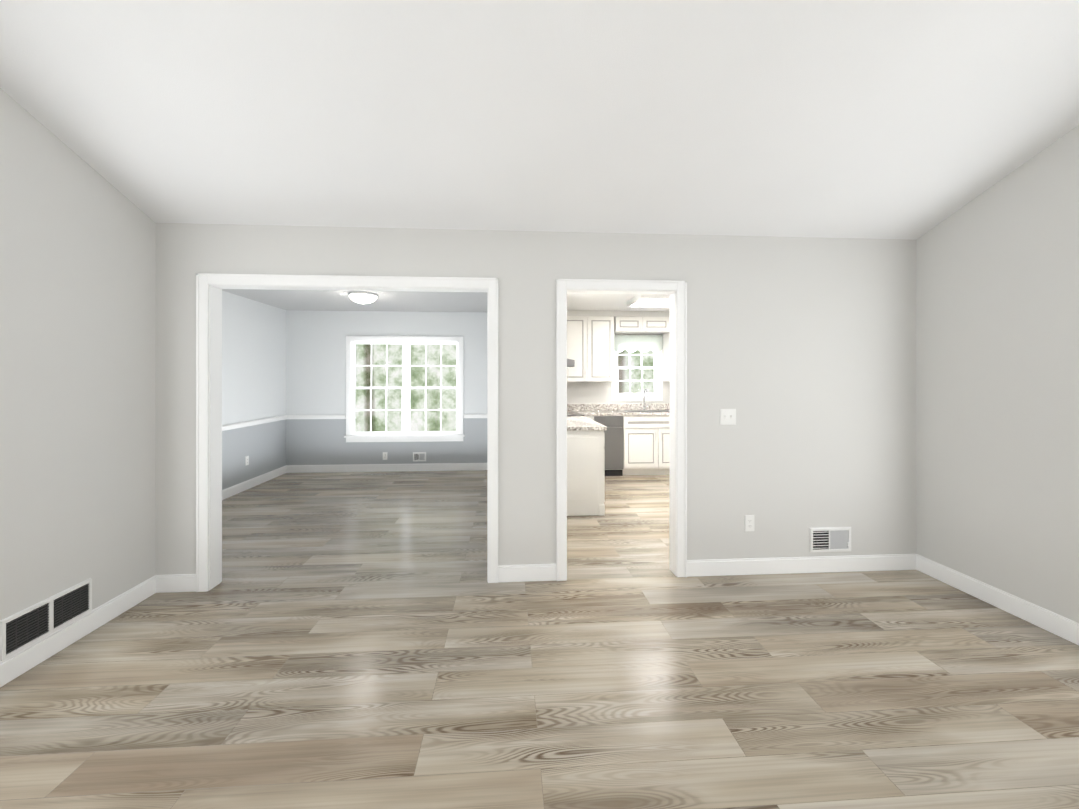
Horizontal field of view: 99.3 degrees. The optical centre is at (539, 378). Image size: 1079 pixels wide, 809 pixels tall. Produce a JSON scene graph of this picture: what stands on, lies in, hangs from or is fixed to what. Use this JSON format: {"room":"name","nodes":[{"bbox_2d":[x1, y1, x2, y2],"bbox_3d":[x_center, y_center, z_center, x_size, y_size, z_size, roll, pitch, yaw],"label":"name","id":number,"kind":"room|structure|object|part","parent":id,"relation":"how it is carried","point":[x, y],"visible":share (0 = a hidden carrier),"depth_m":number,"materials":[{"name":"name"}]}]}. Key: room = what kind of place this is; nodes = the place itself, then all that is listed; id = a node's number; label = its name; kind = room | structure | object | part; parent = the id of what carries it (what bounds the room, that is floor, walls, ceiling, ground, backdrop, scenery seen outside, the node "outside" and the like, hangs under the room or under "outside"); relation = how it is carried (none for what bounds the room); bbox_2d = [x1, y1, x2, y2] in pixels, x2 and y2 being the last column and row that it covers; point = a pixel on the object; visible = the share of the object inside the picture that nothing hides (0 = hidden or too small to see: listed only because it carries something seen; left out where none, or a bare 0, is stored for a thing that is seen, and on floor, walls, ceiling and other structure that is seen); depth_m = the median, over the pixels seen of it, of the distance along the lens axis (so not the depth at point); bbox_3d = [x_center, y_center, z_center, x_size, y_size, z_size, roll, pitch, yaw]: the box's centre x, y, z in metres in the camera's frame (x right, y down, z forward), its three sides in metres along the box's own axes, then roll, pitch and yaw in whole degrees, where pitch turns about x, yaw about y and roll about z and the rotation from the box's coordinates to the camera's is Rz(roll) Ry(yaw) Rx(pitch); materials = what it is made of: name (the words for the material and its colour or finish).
{"room":"empty living room","nodes":[
{"label":"empty living room","id":0,"kind":"room"},
{"bbox_2d":[0,88,155,619],"bbox_3d":[-2.419,-0.646,0.471,0.120,4.104,5.120,0,0,-4],"label":"wall","id":1,"kind":"structure","parent":0,"point":[77,346],"depth_m":2.44,"materials":[{"name":"grey paint"}]},
{"bbox_2d":[0,578,91,660],"bbox_3d":[-2.481,1.202,2.325,0.012,0.188,0.463,0,0,-4],"label":"air vent","id":2,"kind":"object","parent":1,"relation":"in","point":[27,627],"visible":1,"depth_m":2.29,"materials":[{"name":"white metal"}]},
{"bbox_2d":[0,575,163,686],"bbox_3d":[-2.358,1.349,0.549,0.014,0.115,4.970,0,0,-4],"label":"baseboard","id":3,"kind":"structure","parent":1,"relation":"attached to","point":[17,664],"depth_m":2.45,"materials":[{"name":"white paint"}]},
{"bbox_2d":[222,291,285,489],"bbox_3d":[-3.734,0.189,4.980,0.120,2.440,3.820,0,0,-4],"label":"wall","id":4,"kind":"structure","parent":0,"point":[253,360],"depth_m":5.98,"materials":[{"name":"paint"}]},
{"bbox_2d":[245,456,248,465],"bbox_3d":[-3.729,1.044,5.852,0.008,0.116,0.072,0,0,-4],"label":"outlet","id":5,"kind":"object","parent":4,"relation":"attached to","point":[246,460],"visible":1,"depth_m":5.84,"materials":[{"name":"white plastic"}]},
{"bbox_2d":[222,415,286,430],"bbox_3d":[-3.662,0.574,4.985,0.024,0.064,3.820,0,0,-4],"label":"trim","id":6,"kind":"structure","parent":4,"relation":"attached to","point":[248,423],"depth_m":5.95,"materials":[{"name":"white paint"}]},
{"bbox_2d":[222,465,286,499],"bbox_3d":[-3.667,1.352,4.984,0.014,0.115,3.820,0,0,-4],"label":"baseboard","id":7,"kind":"structure","parent":4,"relation":"attached to","point":[244,486],"depth_m":5.96,"materials":[{"name":"white paint"}]},
{"bbox_2d":[286,310,669,464],"bbox_3d":[-0.647,0.191,7.169,6.580,2.440,0.120,0,0,-4],"label":"wall","id":8,"kind":"structure","parent":0,"point":[315,362],"depth_m":6.96,"materials":[{"name":"paint"}]},
{"bbox_2d":[287,415,345,418],"bbox_3d":[-3.353,0.576,6.909,0.845,0.064,0.024,0,0,-4],"label":"trim","id":9,"kind":"structure","parent":8,"relation":"attached to","point":[288,416],"depth_m":6.91,"materials":[{"name":"white paint"}]},
{"bbox_2d":[383,452,386,459],"bbox_3d":[-2.354,1.175,6.985,0.072,0.116,0.008,0,0,-4],"label":"outlet","id":10,"kind":"object","parent":8,"relation":"attached to","point":[384,455],"visible":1,"depth_m":6.98,"materials":[{"name":"white plastic"}]},
{"bbox_2d":[287,463,486,472],"bbox_3d":[-2.024,1.353,7.005,3.510,0.115,0.014,0,0,-4],"label":"baseboard","id":11,"kind":"structure","parent":8,"relation":"attached to","point":[421,466],"depth_m":6.98,"materials":[{"name":"white paint"}]},
{"bbox_2d":[344,336,464,441],"bbox_3d":[-2.052,0.156,7.046,1.800,1.610,0.170,0,0,-4],"label":"window","id":12,"kind":"structure","parent":8,"relation":"in","point":[406,434],"depth_m":7.02,"materials":[{"name":"white paint"}]},
{"bbox_3d":[-2.054,0.138,7.076,1.532,1.346,0.034,0,0,-4],"label":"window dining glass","id":13,"kind":"part","parent":12,"relation":"part of","materials":[{"name":"clear glass"}]},
{"bbox_2d":[413,452,425,461],"bbox_3d":[-1.837,1.194,7.016,0.201,0.142,0.018,0,0,-4],"label":"air vent","id":14,"kind":"object","parent":8,"relation":"in","point":[419,456],"visible":1,"depth_m":7.02,"materials":[{"name":"white metal"}]},
{"bbox_2d":[464,414,486,417],"bbox_3d":[-0.720,0.576,7.091,0.895,0.064,0.024,0,0,-4],"label":"trim","id":15,"kind":"structure","parent":8,"relation":"attached to","point":[465,415],"depth_m":7.07,"materials":[{"name":"white paint"}]},
{"bbox_2d":[567,310,614,381],"bbox_3d":[0.688,-0.493,7.023,0.855,1.066,0.345,0,0,-4],"label":"upper cabinet","id":16,"kind":"object","parent":8,"relation":"attached to","point":[594,329],"depth_m":6.87,"materials":[{"name":"white paint"}]},
{"bbox_2d":[567,359,574,367],"bbox_3d":[0.190,-0.247,6.435,0.500,0.185,0.750,0,0,-4],"label":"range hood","id":17,"kind":"object","parent":16,"relation":"attached to","point":[570,363],"depth_m":6.08,"materials":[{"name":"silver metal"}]},
{"bbox_2d":[567,403,669,409],"bbox_3d":[1.203,0.440,7.221,2.630,0.100,0.020,0,0,-4],"label":"backsplash","id":18,"kind":"structure","parent":8,"relation":"attached to","point":[664,406],"depth_m":7.21,"materials":[{"name":"beige stone"}]},
{"bbox_2d":[615,311,646,333],"bbox_3d":[1.369,-0.870,7.074,0.470,0.311,0.339,0,0,-4],"label":"upper cabinet","id":19,"kind":"object","parent":8,"relation":"attached to","point":[626,322],"depth_m":6.91,"materials":[{"name":"white paint"}]},
{"bbox_2d":[611,334,662,400],"bbox_3d":[1.538,-0.174,7.311,0.820,1.050,0.138,0,0,-4],"label":"window","id":20,"kind":"structure","parent":8,"relation":"in","point":[657,394],"depth_m":7.27,"materials":[{"name":"white paint"}]},
{"bbox_3d":[1.537,-0.177,7.325,0.592,0.816,0.034,0,0,-4],"label":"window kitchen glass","id":21,"kind":"part","parent":20,"relation":"part of","materials":[{"name":"clear glass"}]},
{"bbox_2d":[614,335,662,352],"bbox_3d":[1.544,-0.549,7.219,0.820,0.280,0.018,0,0,-4],"label":"window valance","id":22,"kind":"object","parent":20,"relation":"attached to","point":[640,343],"visible":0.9,"depth_m":7.21,"materials":[{"name":"fabric"}]},
{"bbox_2d":[647,311,669,333],"bbox_3d":[1.728,-0.870,7.098,0.490,0.311,0.339,0,0,-4],"label":"upper cabinet","id":23,"kind":"object","parent":8,"relation":"attached to","point":[658,322],"depth_m":6.94,"materials":[{"name":"white paint"}]},
{"bbox_2d":[663,334,669,381],"bbox_3d":[2.249,-0.493,7.134,0.555,1.066,0.339,0,0,-4],"label":"upper cabinet","id":24,"kind":"object","parent":8,"relation":"attached to","point":[666,337],"depth_m":7.12,"materials":[{"name":"white paint"}]},
{"bbox_2d":[155,223,915,574],"bbox_3d":[-0.375,0.188,3.238,6.580,2.440,0.120,0,0,-4],"label":"wall","id":25,"kind":"structure","parent":0,"point":[801,355],"depth_m":3.29,"materials":[{"name":"grey paint"}]},
{"bbox_2d":[196,273,497,591],"bbox_3d":[-1.281,0.356,3.175,1.985,2.105,0.168,0,0,-4],"label":"door frame","id":26,"kind":"structure","parent":25,"relation":"attached to","point":[209,287],"depth_m":3.10,"materials":[{"name":"white paint"}]},
{"bbox_2d":[498,564,555,581],"bbox_3d":[-0.084,1.351,3.190,0.405,0.115,0.014,0,0,-4],"label":"baseboard","id":27,"kind":"structure","parent":25,"relation":"attached to","point":[531,572],"depth_m":3.18,"materials":[{"name":"white paint"}]},
{"bbox_2d":[556,279,686,580],"bbox_3d":[0.577,0.356,3.304,0.930,2.105,0.168,0,0,-4],"label":"door frame","id":28,"kind":"structure","parent":25,"relation":"attached to","point":[676,291],"depth_m":3.25,"materials":[{"name":"white paint"}]},
{"bbox_2d":[720,409,735,424],"bbox_3d":[1.355,0.273,3.289,0.118,0.116,0.016,0,0,-4],"label":"light switch","id":29,"kind":"object","parent":25,"relation":"attached to","point":[727,416],"visible":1,"depth_m":3.29,"materials":[{"name":"white plastic"}]},
{"bbox_2d":[745,515,753,530],"bbox_3d":[1.514,1.040,3.304,0.072,0.116,0.008,0,0,-4],"label":"outlet","id":30,"kind":"object","parent":25,"relation":"attached to","point":[749,522],"visible":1,"depth_m":3.30,"materials":[{"name":"white plastic"}]},
{"bbox_2d":[687,554,915,576],"bbox_3d":[1.904,1.351,3.328,1.720,0.115,0.014,0,0,-4],"label":"baseboard","id":31,"kind":"structure","parent":25,"relation":"attached to","point":[853,563],"depth_m":3.32,"materials":[{"name":"white paint"}]},
{"bbox_2d":[809,527,850,552],"bbox_3d":[2.123,1.173,3.341,0.320,0.180,0.018,0,0,-4],"label":"air vent","id":32,"kind":"object","parent":25,"relation":"in","point":[829,539],"visible":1,"depth_m":3.34,"materials":[{"name":"white metal"}]},
{"bbox_2d":[0,470,1078,808],"bbox_3d":[-0.335,1.458,2.648,6.580,0.100,9.180,0,0,-4],"label":"floor","id":33,"kind":"structure","parent":0,"point":[354,640],"depth_m":2.12,"materials":[{"name":"brown wood"}]},
{"bbox_2d":[567,430,606,515],"bbox_3d":[0.344,0.968,5.081,0.619,0.878,0.751,0,0,-4],"label":"base cabinet","id":34,"kind":"object","parent":33,"relation":"on","point":[603,440],"depth_m":4.72,"materials":[{"name":"white paint"}]},
{"bbox_2d":[567,410,606,429],"bbox_3d":[0.303,0.507,5.751,0.630,0.045,2.131,0,0,-4],"label":"countertop","id":35,"kind":"structure","parent":34,"relation":"on","point":[575,421],"depth_m":5.15,"materials":[{"name":"beige stone"}]},
{"bbox_2d":[587,414,594,417],"bbox_3d":[0.640,0.969,6.878,0.238,0.878,0.627,0,0,-4],"label":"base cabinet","id":36,"kind":"object","parent":33,"relation":"on","point":[588,415],"depth_m":6.57,"materials":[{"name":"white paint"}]},
{"bbox_2d":[595,414,630,475],"bbox_3d":[0.990,0.969,6.902,0.590,0.878,0.627,0,0,-4],"label":"base cabinet","id":37,"kind":"object","parent":33,"relation":"on","point":[618,425],"depth_m":6.60,"materials":[{"name":"white paint"}]},
{"bbox_2d":[594,416,622,475],"bbox_3d":[0.982,0.972,6.829,0.425,0.873,0.571,0,0,-4],"label":"dishwasher","id":38,"kind":"object","parent":37,"relation":"in","point":[613,447],"depth_m":6.60,"materials":[{"name":"silver metal"}]},
{"bbox_2d":[579,410,669,413],"bbox_3d":[1.224,0.510,6.917,2.630,0.040,0.630,0,0,-4],"label":"countertop","id":39,"kind":"structure","parent":37,"relation":"on","point":[580,411],"depth_m":6.78,"materials":[{"name":"beige stone"}]},
{"bbox_2d":[643,390,650,409],"bbox_3d":[1.671,0.323,7.103,0.104,0.335,0.208,0,0,-4],"label":"faucet","id":40,"kind":"object","parent":39,"relation":"on","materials":[{"name":"silver metal"}]},
{"bbox_2d":[627,410,669,425],"bbox_3d":[1.654,0.574,6.937,0.740,0.172,0.380,0,0,-4],"label":"drawer","id":41,"kind":"object","parent":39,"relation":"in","point":[638,417],"depth_m":6.64,"materials":[{"name":"white wood"}]},
{"bbox_2d":[663,426,669,469],"bbox_3d":[2.279,0.969,6.995,0.515,0.878,0.619,0,0,-4],"label":"base cabinet","id":42,"kind":"object","parent":33,"relation":"on","point":[666,429],"depth_m":6.66,"materials":[{"name":"white paint"}]},
{"bbox_2d":[0,0,1078,311],"bbox_3d":[-0.335,-1.914,2.651,6.580,1.764,9.180,0,0,-4],"label":"ceiling","id":43,"kind":"structure","parent":0,"point":[860,118],"depth_m":2.27,"materials":[{"name":"white paint"}]},
{"bbox_2d":[348,291,377,304],"bbox_3d":[-2.140,-0.966,5.562,0.340,0.128,0.340,0,0,-4],"label":"ceiling light","id":44,"kind":"object","parent":43,"relation":"attached to","point":[363,298],"visible":1,"depth_m":5.46,"materials":[{"name":"white glass"}]},
{"bbox_2d":[916,125,1078,622],"bbox_3d":[3.028,-0.645,0.848,0.120,4.104,5.120,0,0,-4],"label":"wall","id":45,"kind":"structure","parent":0,"point":[997,384],"depth_m":2.78,"materials":[{"name":"grey paint"}]},
{"bbox_2d":[916,554,1078,644],"bbox_3d":[2.956,1.349,0.917,0.014,0.115,4.970,0,0,-4],"label":"baseboard","id":46,"kind":"structure","parent":45,"relation":"attached to","point":[1061,626],"depth_m":2.78,"materials":[{"name":"white paint"}]},
{"label":"outside","id":47,"kind":"structure","parent":0,"visible":0},
{"bbox_2d":[356,344,653,431],"bbox_3d":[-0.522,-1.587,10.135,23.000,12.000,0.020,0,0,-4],"label":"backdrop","id":48,"kind":"structure","parent":47,"point":[433,418],"depth_m":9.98,"materials":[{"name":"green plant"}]}
]}

